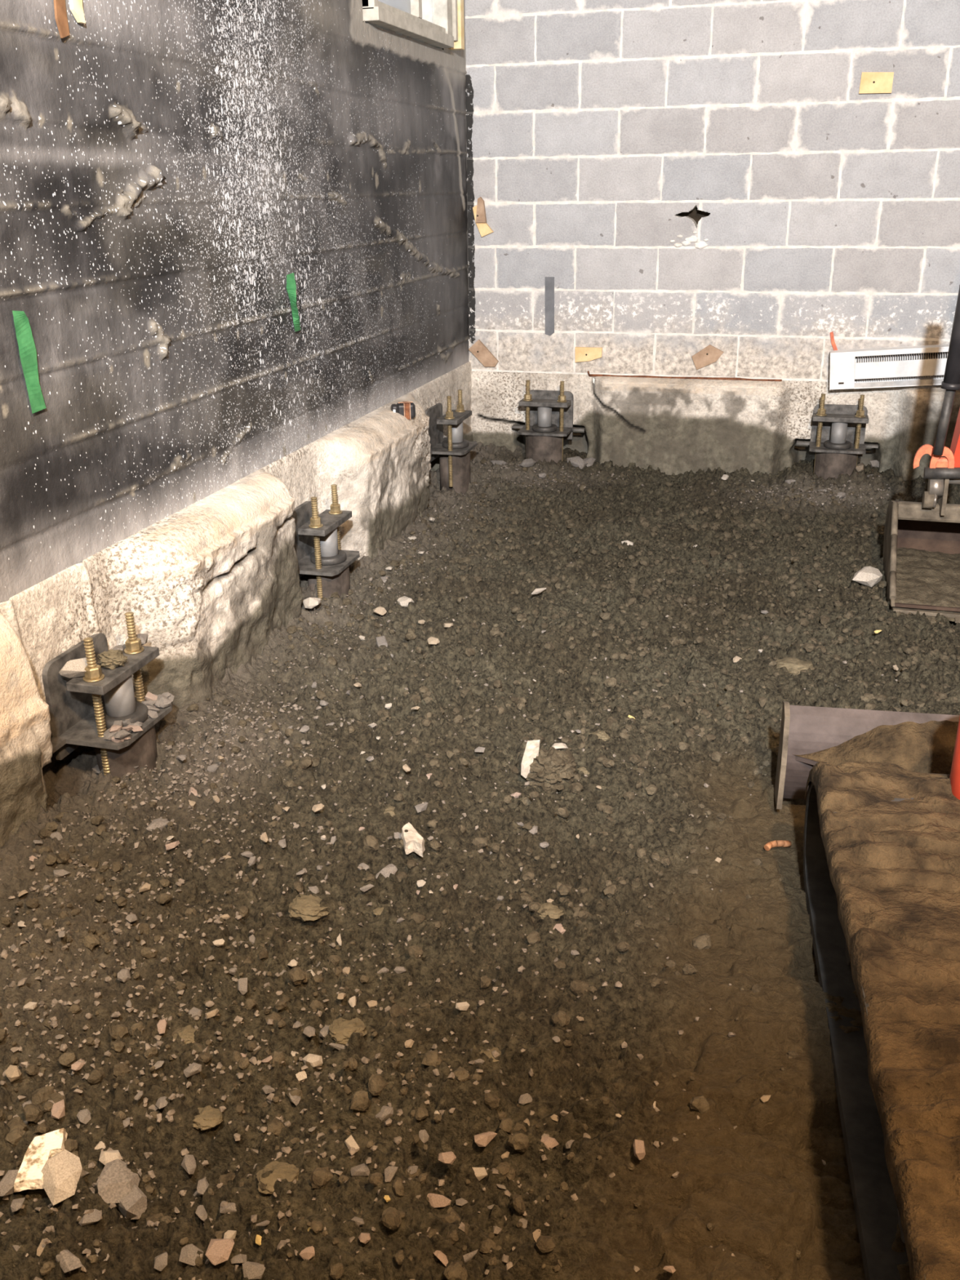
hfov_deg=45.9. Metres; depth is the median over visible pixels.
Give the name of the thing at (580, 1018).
stone
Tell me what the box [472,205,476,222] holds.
scrap
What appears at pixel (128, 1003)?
stone
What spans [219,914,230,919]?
stone
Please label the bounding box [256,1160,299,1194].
clod
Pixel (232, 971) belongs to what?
stone
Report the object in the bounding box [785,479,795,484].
stone
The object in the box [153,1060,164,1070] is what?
stone
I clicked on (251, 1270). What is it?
stone
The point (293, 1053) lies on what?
stone
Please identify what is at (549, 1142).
stone
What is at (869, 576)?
stone
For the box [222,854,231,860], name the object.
stone
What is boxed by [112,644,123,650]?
stone
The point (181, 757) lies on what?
stone
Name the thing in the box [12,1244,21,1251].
stone
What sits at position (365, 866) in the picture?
stone
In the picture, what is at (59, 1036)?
stone
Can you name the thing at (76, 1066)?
stone
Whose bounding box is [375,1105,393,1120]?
stone
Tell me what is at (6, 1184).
stone
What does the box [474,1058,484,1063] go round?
stone
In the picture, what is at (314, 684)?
stone
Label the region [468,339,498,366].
wood block
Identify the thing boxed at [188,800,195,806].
stone
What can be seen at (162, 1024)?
stone
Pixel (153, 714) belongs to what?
stone
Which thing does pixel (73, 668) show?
stone
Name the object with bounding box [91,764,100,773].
stone
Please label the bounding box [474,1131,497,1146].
stone
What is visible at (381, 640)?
stone
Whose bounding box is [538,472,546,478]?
stone
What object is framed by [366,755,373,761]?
stone
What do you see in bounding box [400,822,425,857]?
fragment
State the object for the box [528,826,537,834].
stone
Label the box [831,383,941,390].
trim strip
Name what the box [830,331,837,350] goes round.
hook
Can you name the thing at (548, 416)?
bracket
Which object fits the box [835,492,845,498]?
stone
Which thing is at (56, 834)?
stone
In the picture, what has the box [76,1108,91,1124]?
stone
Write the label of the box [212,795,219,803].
stone
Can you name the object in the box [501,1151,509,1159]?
stone
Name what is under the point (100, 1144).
stone
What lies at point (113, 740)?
stone
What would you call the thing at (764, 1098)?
stone
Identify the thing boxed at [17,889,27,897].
stone
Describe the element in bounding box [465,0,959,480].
wall
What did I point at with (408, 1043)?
stone
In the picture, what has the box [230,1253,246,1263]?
stone
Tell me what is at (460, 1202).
stone
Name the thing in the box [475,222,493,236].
scrap
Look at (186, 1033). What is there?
clod
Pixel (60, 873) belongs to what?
stone
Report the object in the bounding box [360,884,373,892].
stone
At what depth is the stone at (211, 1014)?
2.00 m
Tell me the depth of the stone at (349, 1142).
1.72 m
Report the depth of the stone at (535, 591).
3.98 m
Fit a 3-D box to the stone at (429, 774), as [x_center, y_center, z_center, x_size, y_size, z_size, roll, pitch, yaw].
[-0.128,0.339,2.805,0.017,0.013,0.026,6,23,16]
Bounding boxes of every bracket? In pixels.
[42,611,173,777]
[291,484,359,600]
[424,389,477,494]
[511,379,585,463]
[796,393,878,479]
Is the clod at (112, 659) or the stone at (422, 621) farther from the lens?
the stone at (422, 621)
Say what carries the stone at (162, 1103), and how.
on the floor
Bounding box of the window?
[362,0,464,50]
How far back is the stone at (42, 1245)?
1.56 m
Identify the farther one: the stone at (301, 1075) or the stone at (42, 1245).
the stone at (301, 1075)
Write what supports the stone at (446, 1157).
on the floor
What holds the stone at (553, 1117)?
on the floor
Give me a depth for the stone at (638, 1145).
1.68 m
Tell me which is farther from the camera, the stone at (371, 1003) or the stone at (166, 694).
the stone at (166, 694)
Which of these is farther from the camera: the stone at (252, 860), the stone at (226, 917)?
the stone at (252, 860)
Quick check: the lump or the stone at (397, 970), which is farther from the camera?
the lump
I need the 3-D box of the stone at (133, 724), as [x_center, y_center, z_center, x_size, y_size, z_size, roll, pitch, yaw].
[-0.837,0.210,2.753,0.032,0.020,0.023,-13,25,-28]
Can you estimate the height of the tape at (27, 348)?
0.225 m
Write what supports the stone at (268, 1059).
on the floor
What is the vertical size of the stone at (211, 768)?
0.015 m
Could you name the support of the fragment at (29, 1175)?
on the floor
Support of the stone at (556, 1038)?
on the floor
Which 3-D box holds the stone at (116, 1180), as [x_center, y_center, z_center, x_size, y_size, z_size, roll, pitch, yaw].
[-0.539,0.810,1.696,0.054,0.037,0.080,-1,22,0]
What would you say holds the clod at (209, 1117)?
on the floor
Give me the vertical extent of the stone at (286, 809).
0.018 m
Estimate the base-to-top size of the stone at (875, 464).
0.052 m
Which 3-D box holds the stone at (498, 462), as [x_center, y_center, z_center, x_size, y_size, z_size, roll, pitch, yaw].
[0.094,-0.893,5.725,0.081,0.034,0.042,-1,22,-1]
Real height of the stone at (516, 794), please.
0.017 m
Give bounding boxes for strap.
[53,0,69,38]
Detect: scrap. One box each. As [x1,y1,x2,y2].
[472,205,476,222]
[475,196,486,222]
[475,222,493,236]
[764,840,791,850]
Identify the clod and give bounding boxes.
[96,648,127,670]
[173,1025,199,1044]
[192,1105,222,1130]
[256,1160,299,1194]
[288,893,329,921]
[328,1017,367,1044]
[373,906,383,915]
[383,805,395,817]
[479,1046,502,1062]
[537,902,564,919]
[576,766,589,774]
[588,730,610,741]
[776,657,814,675]
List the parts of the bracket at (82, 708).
plate, threaded rod, seat plate, cap plate, threaded rod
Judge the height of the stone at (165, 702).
0.030 m
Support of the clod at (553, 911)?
on the floor
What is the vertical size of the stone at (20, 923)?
0.011 m
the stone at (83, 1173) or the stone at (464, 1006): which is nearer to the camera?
the stone at (83, 1173)
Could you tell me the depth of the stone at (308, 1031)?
1.96 m
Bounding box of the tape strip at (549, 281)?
[545,276,554,335]
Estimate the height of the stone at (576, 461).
0.058 m
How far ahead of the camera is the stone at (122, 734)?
2.68 m
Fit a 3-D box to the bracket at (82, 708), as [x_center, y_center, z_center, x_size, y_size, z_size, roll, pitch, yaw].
[-0.903,0.192,2.811,0.192,0.492,0.380,5,23,15]
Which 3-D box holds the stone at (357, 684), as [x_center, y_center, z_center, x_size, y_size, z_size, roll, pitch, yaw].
[-0.355,0.132,3.311,0.016,0.012,0.025,16,27,35]
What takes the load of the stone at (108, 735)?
on the stone
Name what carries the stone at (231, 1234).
on the floor
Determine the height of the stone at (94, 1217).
0.017 m
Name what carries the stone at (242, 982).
on the floor
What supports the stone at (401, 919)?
on the floor
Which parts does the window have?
frame, pane, frame, frame, frame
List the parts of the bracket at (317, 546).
plate, threaded rod, cap plate, seat plate, threaded rod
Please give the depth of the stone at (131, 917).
2.25 m
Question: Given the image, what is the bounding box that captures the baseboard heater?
[829,344,949,390]
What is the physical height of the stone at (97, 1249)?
0.016 m
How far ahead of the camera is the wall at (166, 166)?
3.20 m
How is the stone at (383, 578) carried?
on the floor
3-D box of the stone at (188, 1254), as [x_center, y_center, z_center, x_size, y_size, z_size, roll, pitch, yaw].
[-0.400,0.855,1.574,0.035,0.016,0.027,4,22,11]
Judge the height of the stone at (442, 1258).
0.013 m
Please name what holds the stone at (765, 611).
on the floor
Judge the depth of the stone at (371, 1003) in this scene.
2.05 m
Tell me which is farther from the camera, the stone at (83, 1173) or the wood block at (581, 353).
the wood block at (581, 353)
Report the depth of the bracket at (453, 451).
5.32 m
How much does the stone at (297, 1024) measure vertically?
0.010 m
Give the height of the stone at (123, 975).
0.018 m
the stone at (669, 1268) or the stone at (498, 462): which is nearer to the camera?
the stone at (669, 1268)
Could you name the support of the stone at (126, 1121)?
on the floor
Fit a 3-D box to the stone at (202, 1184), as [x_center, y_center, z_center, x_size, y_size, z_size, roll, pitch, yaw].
[-0.417,0.826,1.707,0.021,0.017,0.024,-19,28,-38]
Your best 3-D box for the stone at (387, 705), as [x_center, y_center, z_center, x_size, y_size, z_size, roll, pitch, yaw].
[-0.259,0.188,3.209,0.025,0.016,0.015,-17,27,-35]
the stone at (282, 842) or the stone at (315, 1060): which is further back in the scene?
the stone at (282, 842)
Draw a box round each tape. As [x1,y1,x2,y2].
[12,311,46,413]
[286,272,300,331]
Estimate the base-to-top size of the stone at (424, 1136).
0.012 m
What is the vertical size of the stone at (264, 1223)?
0.010 m
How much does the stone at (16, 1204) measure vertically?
0.013 m
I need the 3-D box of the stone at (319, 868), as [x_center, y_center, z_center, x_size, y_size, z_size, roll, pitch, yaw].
[-0.346,0.491,2.439,0.012,0.012,0.021,1,22,5]
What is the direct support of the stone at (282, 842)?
on the floor
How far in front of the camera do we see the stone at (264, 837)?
2.50 m
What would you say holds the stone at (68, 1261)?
on the floor
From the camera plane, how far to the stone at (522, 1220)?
1.62 m
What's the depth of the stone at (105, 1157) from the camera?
1.73 m
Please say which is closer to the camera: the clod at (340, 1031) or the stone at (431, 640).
the clod at (340, 1031)
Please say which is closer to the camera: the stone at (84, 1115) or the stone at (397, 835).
the stone at (84, 1115)
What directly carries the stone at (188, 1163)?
on the floor
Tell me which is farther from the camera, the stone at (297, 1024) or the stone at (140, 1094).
the stone at (297, 1024)
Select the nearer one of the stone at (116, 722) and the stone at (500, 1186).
the stone at (500, 1186)
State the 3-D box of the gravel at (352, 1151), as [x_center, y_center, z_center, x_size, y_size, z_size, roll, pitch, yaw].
[0.487,0.073,3.445,2.256,0.152,4.675,5,23,15]
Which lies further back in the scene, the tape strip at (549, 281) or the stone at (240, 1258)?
the tape strip at (549, 281)
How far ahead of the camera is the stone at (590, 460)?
5.79 m
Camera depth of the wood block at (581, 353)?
5.71 m
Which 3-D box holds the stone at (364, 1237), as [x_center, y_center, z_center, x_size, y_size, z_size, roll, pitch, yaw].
[-0.159,0.821,1.555,0.019,0.012,0.016,7,23,19]
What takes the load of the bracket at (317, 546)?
attached to the wall at (166, 166)
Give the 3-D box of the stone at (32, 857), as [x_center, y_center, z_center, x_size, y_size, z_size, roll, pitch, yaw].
[-0.941,0.459,2.379,0.018,0.010,0.012,8,23,20]
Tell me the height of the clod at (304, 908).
0.036 m
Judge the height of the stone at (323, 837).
0.011 m
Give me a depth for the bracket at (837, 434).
5.40 m
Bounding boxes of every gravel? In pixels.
[0,461,928,1279]
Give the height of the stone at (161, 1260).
0.013 m
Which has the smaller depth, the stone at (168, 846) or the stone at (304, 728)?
the stone at (168, 846)
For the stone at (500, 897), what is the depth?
2.38 m
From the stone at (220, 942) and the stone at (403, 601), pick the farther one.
the stone at (403, 601)
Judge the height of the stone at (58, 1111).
0.017 m
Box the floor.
[0,440,959,1279]
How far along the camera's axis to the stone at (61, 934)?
2.14 m
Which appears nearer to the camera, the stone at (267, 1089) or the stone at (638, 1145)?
the stone at (638, 1145)
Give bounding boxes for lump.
[520,739,576,792]
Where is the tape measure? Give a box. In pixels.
[391,400,415,419]
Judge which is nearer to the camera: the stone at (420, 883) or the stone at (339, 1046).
the stone at (339, 1046)
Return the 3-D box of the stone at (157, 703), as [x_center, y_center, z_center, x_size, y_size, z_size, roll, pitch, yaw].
[-0.816,0.163,2.872,0.047,0.027,0.026,13,26,31]
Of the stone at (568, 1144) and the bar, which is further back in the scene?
the bar
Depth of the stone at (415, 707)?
3.10 m
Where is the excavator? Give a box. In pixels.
[774,285,959,1279]
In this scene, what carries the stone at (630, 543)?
on the floor
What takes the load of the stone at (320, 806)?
on the floor
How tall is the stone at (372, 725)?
0.016 m
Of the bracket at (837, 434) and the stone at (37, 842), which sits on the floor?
the stone at (37, 842)
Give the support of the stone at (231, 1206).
on the floor
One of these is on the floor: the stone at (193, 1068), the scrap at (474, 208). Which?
the stone at (193, 1068)
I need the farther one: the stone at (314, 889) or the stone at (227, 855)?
the stone at (227, 855)
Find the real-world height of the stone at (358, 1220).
0.009 m
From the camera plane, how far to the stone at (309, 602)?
3.81 m
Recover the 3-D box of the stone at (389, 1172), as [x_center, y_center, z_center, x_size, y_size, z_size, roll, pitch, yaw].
[-0.133,0.780,1.656,0.016,0.013,0.031,9,24,23]
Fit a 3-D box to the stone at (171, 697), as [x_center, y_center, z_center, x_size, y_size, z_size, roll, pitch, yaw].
[-0.794,0.150,2.898,0.027,0.022,0.050,-16,26,-33]
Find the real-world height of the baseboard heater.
0.258 m
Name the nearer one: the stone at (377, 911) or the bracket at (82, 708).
the stone at (377, 911)
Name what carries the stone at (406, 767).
on the floor
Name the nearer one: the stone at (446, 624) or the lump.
the lump
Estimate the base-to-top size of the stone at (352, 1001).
0.014 m
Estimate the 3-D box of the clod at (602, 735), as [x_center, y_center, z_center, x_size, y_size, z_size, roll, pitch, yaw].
[0.320,0.258,3.037,0.061,0.027,0.058,5,23,15]
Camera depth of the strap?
2.53 m
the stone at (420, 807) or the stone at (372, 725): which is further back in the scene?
the stone at (372, 725)
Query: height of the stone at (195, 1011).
0.016 m
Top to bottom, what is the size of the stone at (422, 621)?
0.013 m
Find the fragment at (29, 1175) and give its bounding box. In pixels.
[13,1128,67,1191]
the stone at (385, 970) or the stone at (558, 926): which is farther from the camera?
the stone at (558, 926)
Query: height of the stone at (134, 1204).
0.030 m
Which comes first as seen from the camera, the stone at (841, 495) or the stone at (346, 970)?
the stone at (346, 970)
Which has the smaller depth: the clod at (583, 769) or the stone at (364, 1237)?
the stone at (364, 1237)
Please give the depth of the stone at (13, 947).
2.13 m
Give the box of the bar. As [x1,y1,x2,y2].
[587,370,782,381]
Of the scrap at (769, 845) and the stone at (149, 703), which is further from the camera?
the stone at (149, 703)
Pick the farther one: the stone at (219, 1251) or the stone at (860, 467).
the stone at (860, 467)
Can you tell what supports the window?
in the wall at (166, 166)
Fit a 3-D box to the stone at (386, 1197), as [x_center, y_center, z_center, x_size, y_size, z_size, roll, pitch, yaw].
[-0.132,0.788,1.601,0.014,0.006,0.008,20,30,41]
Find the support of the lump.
on the floor
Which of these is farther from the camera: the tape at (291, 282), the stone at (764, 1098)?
the tape at (291, 282)
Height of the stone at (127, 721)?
0.015 m
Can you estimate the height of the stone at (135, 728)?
0.021 m
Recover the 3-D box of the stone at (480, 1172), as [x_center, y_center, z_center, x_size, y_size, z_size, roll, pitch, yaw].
[-0.005,0.795,1.690,0.033,0.020,0.018,-13,25,-28]
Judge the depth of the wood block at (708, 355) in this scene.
5.56 m
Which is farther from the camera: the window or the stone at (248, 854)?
the window
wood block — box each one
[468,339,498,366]
[574,346,602,362]
[691,344,723,369]
[858,71,893,93]
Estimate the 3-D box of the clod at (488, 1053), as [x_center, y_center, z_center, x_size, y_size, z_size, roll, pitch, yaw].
[0.018,0.708,1.934,0.042,0.018,0.037,5,23,15]
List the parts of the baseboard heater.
rail, rail, panel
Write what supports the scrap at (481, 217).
attached to the wall at (687, 176)
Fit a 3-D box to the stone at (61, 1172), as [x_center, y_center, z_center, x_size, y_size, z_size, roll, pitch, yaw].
[-0.621,0.795,1.687,0.059,0.044,0.073,-19,28,-37]
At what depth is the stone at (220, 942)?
2.15 m
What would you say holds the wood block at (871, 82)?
attached to the wall at (687, 176)
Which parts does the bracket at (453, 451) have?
plate, threaded rod, seat plate, cap plate, threaded rod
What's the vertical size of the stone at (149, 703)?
0.017 m
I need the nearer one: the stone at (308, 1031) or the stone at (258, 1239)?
the stone at (258, 1239)
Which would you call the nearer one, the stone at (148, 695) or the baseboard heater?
the stone at (148, 695)
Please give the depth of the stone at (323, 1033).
1.97 m
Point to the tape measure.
(406, 409)
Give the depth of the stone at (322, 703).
3.20 m
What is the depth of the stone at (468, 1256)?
1.56 m
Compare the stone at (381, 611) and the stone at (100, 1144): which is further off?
the stone at (381, 611)
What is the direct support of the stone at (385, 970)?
on the floor
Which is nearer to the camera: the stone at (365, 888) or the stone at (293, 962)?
the stone at (293, 962)
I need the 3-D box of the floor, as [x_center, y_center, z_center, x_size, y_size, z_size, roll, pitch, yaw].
[1.151,0.791,1.601,5.450,0.214,8.903,5,23,15]
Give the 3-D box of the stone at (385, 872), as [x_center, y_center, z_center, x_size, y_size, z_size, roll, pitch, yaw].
[-0.202,0.506,2.454,0.036,0.032,0.049,12,25,29]
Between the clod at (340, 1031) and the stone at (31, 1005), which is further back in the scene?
the stone at (31, 1005)
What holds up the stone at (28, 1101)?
on the floor
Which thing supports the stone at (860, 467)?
on the floor
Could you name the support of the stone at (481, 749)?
on the floor
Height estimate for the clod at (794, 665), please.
0.054 m
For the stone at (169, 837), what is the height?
0.007 m
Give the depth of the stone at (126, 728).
2.72 m
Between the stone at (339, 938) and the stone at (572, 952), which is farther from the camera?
the stone at (339, 938)
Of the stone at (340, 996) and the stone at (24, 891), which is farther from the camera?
the stone at (24, 891)
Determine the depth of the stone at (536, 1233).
1.59 m
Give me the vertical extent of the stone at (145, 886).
0.016 m
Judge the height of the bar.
0.032 m
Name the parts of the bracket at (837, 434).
threaded rod, seat plate, plate, cap plate, threaded rod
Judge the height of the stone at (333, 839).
0.014 m
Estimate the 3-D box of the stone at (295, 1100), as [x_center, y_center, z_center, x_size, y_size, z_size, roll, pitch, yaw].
[-0.302,0.744,1.847,0.019,0.015,0.037,-5,22,-10]
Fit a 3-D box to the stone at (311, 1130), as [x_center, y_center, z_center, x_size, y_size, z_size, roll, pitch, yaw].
[-0.263,0.768,1.784,0.015,0.012,0.027,-6,23,-14]
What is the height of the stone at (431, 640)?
0.021 m
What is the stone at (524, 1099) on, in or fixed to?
on the floor
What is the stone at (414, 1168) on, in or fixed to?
on the floor
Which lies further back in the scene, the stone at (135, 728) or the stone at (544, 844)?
the stone at (135, 728)
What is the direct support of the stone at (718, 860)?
on the floor
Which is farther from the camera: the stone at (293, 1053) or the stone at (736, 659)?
the stone at (736, 659)
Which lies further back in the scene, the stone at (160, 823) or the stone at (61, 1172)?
the stone at (160, 823)
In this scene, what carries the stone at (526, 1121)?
on the floor
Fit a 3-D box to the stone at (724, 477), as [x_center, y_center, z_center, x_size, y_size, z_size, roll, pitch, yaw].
[1.193,-0.790,5.496,0.030,0.024,0.046,15,27,35]
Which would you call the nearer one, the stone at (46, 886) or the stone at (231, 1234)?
the stone at (231, 1234)
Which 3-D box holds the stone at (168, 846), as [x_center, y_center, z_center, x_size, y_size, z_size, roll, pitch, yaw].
[-0.673,0.450,2.481,0.033,0.023,0.019,-6,23,-14]
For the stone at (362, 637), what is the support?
on the floor
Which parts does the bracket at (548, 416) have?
threaded rod, cap plate, seat plate, plate, threaded rod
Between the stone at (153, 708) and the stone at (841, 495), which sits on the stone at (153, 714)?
the stone at (153, 708)
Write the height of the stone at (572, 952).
0.009 m
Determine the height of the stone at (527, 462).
0.043 m
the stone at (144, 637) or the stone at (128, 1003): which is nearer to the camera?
the stone at (128, 1003)
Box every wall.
[0,0,473,848]
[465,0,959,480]
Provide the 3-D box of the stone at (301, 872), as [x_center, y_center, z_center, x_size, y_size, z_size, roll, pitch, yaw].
[-0.378,0.494,2.397,0.021,0.009,0.011,-20,29,-39]
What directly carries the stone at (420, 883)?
on the floor
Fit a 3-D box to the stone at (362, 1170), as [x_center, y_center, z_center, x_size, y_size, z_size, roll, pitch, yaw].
[-0.178,0.793,1.697,0.031,0.015,0.020,-4,22,-8]
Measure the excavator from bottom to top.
1.586 m
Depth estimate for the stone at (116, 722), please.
2.73 m
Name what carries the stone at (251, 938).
on the floor
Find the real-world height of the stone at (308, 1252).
0.013 m
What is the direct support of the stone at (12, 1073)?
on the floor
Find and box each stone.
[0,1169,18,1195]
[4,1065,21,1082]
[9,943,17,951]
[10,1197,25,1212]
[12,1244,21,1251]
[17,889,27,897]
[17,920,26,927]
[22,1001,37,1010]
[22,1100,31,1107]
[28,855,36,862]
[33,840,42,844]
[36,1238,52,1256]
[40,1149,82,1205]
[42,884,50,889]
[49,831,62,840]
[50,1099,65,1119]
[53,869,71,877]
[55,1032,69,1039]
[55,1249,82,1272]
[57,930,65,937]
[58,657,87,678]
[71,1058,85,1071]
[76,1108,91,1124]
[78,1208,102,1226]
[79,1169,88,1179]
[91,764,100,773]
[94,1141,105,1149]
[94,1247,109,1261]
[96,1159,142,1203]
[98,1150,122,1164]
[102,729,120,740]
[108,724,121,732]
[111,737,124,742]
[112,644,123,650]
[113,720,122,729]
[114,729,130,738]
[115,1184,146,1218]
[117,968,130,982]
[121,725,133,731]
[123,1116,129,1128]
[125,718,130,724]
[125,914,137,922]
[125,1000,131,1007]
[127,724,142,731]
[128,723,142,727]
[133,1090,143,1100]
[136,633,147,645]
[138,882,151,892]
[141,699,155,706]
[144,691,157,700]
[145,817,172,831]
[147,710,158,718]
[148,706,159,711]
[152,699,160,707]
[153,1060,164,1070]
[153,1252,168,1271]
[155,1096,169,1108]
[156,694,171,707]
[156,1018,167,1034]
[161,692,170,697]
[164,840,179,851]
[166,835,174,839]
[168,693,173,702]
[176,754,186,760]
[178,1244,203,1266]
[181,1154,195,1173]
[183,1062,201,1077]
[188,786,197,795]
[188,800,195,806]
[188,1006,202,1017]
[195,1204,207,1221]
[196,1177,208,1195]
[204,1008,218,1019]
[204,1238,234,1265]
[206,764,217,772]
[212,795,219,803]
[213,938,225,946]
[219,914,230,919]
[219,1200,236,1213]
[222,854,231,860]
[223,1230,236,1239]
[228,967,236,975]
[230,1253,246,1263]
[237,977,247,995]
[240,851,253,857]
[242,1261,265,1279]
[248,856,256,865]
[248,934,255,944]
[255,1220,270,1226]
[255,1234,262,1245]
[260,831,268,842]
[262,1055,271,1062]
[262,1084,275,1093]
[278,839,286,848]
[282,806,289,812]
[287,959,297,967]
[288,1088,300,1105]
[290,1050,298,1056]
[294,1021,301,1028]
[295,1069,306,1080]
[296,870,305,875]
[298,724,309,733]
[299,1245,315,1260]
[302,597,320,608]
[302,1026,315,1036]
[302,1053,323,1067]
[307,885,319,893]
[308,1126,316,1133]
[311,681,316,688]
[311,803,324,812]
[316,865,322,871]
[319,1026,328,1039]
[320,700,328,706]
[320,835,326,839]
[328,1043,345,1049]
[330,835,336,844]
[336,933,342,946]
[337,992,346,999]
[342,966,350,975]
[344,1135,359,1151]
[348,995,356,1007]
[350,1163,369,1176]
[351,1216,364,1225]
[353,682,361,687]
[358,635,364,640]
[358,1232,370,1244]
[359,862,369,870]
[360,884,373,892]
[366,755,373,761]
[366,1000,377,1008]
[367,722,376,727]
[373,606,386,615]
[375,635,387,647]
[375,863,397,878]
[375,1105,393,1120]
[378,967,388,973]
[380,576,388,582]
[383,1195,390,1201]
[384,1165,398,1182]
[385,702,391,708]
[393,966,406,973]
[394,831,401,839]
[396,595,413,607]
[396,917,404,922]
[402,764,410,772]
[404,1039,414,1048]
[407,1165,417,1173]
[411,706,419,709]
[414,801,427,812]
[416,880,426,887]
[417,619,425,623]
[418,1129,429,1142]
[426,773,431,779]
[426,1193,451,1207]
[427,636,439,644]
[433,1250,448,1266]
[438,1151,456,1164]
[444,622,453,627]
[455,1001,470,1010]
[455,1197,468,1205]
[462,1248,478,1262]
[472,1167,487,1181]
[474,746,484,752]
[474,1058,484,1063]
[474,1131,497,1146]
[490,460,506,465]
[496,1183,506,1189]
[497,895,503,900]
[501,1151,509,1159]
[510,791,520,798]
[518,1093,532,1104]
[518,1217,527,1228]
[519,458,536,466]
[523,1118,529,1126]
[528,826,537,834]
[531,587,546,594]
[533,1229,541,1241]
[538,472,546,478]
[539,841,549,848]
[540,1136,559,1150]
[550,1114,559,1121]
[551,1035,560,1042]
[552,923,565,933]
[565,1139,573,1148]
[567,456,588,469]
[570,950,579,955]
[576,1015,583,1021]
[583,457,595,466]
[621,540,633,545]
[633,1139,645,1159]
[662,1266,675,1273]
[712,857,721,862]
[720,474,728,479]
[733,656,742,662]
[760,609,768,613]
[760,1094,770,1102]
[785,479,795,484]
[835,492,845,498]
[852,566,882,586]
[855,462,863,471]
[870,460,879,467]
[893,664,898,670]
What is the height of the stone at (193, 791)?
0.020 m
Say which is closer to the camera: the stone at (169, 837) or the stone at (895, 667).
the stone at (169, 837)
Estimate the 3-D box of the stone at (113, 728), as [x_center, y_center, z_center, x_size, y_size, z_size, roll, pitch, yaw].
[-0.872,0.214,2.712,0.032,0.023,0.038,-10,24,-23]
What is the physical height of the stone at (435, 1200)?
0.017 m

